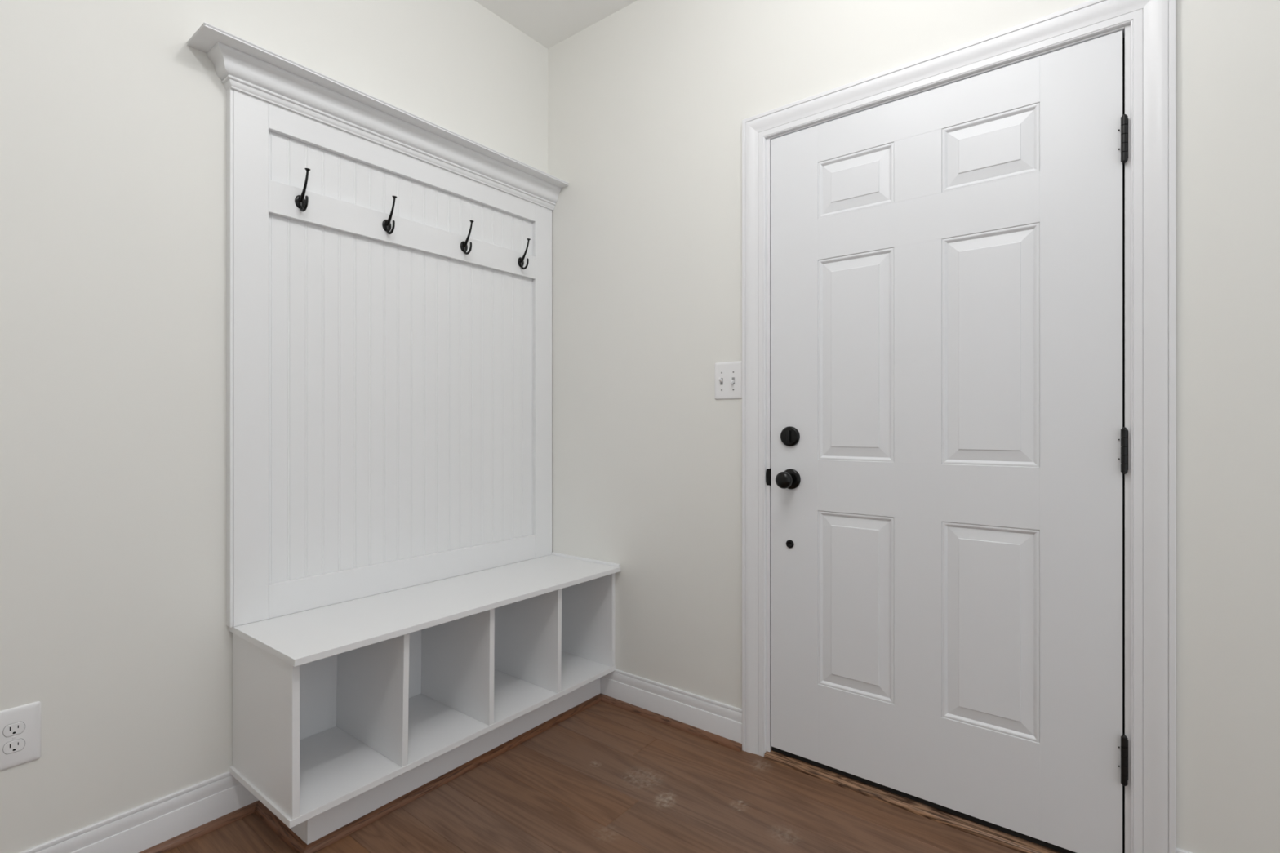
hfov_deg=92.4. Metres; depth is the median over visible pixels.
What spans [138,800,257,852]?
trim
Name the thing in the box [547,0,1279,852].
wall
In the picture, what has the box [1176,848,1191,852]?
baseboard
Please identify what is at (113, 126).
wall
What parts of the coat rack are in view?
crown moulding, rail, rail, peg rail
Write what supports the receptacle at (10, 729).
attached to the electrical outlet at (20, 726)
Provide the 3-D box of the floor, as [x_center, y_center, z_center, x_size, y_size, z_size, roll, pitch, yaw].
[0.085,1.129,0.301,3.700,0.060,3.440,0,0,38]
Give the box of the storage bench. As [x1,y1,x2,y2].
[229,551,620,844]
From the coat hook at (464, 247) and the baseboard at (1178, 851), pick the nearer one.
the baseboard at (1178, 851)
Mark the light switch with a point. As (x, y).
(728, 375)
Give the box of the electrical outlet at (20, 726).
[0,701,40,770]
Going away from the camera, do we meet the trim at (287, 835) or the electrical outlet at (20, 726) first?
the electrical outlet at (20, 726)
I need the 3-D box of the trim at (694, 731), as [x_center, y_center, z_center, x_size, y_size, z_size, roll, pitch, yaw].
[0.089,1.090,2.274,0.642,0.019,0.018,0,0,38]
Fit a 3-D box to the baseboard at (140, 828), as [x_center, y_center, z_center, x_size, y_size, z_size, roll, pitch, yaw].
[-1.765,1.034,0.926,0.012,0.130,2.152,0,0,38]
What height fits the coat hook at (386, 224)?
0.122 m
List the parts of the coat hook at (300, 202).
plate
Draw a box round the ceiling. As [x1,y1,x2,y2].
[474,0,637,48]
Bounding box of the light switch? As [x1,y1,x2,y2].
[715,360,742,399]
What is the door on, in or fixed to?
in the wall at (648, 103)
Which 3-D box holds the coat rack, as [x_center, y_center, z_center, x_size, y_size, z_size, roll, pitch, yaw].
[-0.757,-0.236,2.124,0.130,1.589,1.318,0,0,38]
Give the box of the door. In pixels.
[765,24,1130,852]
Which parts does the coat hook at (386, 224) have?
plate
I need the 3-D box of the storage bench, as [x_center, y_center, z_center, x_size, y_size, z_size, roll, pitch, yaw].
[-0.614,0.824,2.076,0.414,0.551,1.219,0,0,38]
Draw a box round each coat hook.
[294,168,310,211]
[382,195,396,234]
[460,220,474,254]
[517,238,530,269]
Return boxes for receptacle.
[2,721,25,737]
[2,738,25,754]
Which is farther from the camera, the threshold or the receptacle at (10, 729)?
the threshold
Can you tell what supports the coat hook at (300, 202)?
attached to the coat rack
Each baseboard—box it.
[19,771,258,852]
[600,669,742,743]
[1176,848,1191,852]
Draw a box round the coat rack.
[186,22,568,627]
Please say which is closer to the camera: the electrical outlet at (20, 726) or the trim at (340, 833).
the electrical outlet at (20, 726)
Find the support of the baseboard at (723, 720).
attached to the wall at (648, 103)
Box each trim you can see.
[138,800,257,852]
[254,800,306,852]
[304,693,600,852]
[600,693,742,751]
[742,0,1176,852]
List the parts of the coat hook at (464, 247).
plate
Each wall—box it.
[0,0,547,852]
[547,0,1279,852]
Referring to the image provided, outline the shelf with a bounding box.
[229,651,615,828]
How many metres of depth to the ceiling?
2.45 m
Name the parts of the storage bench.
panel, panel, panel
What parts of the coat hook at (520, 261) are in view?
plate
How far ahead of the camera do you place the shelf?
1.86 m
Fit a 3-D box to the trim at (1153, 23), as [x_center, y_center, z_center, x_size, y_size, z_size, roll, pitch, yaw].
[0.788,0.032,1.746,1.110,2.136,0.018,0,0,38]
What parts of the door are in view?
strike plate, frame, knob, panel, panel, panel, rail, rail, rail, rail, frame, panel, panel, panel, frame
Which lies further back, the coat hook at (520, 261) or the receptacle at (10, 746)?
the coat hook at (520, 261)
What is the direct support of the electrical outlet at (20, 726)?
attached to the wall at (113, 126)
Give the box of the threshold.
[764,749,1062,852]
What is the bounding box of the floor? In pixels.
[164,701,1021,852]

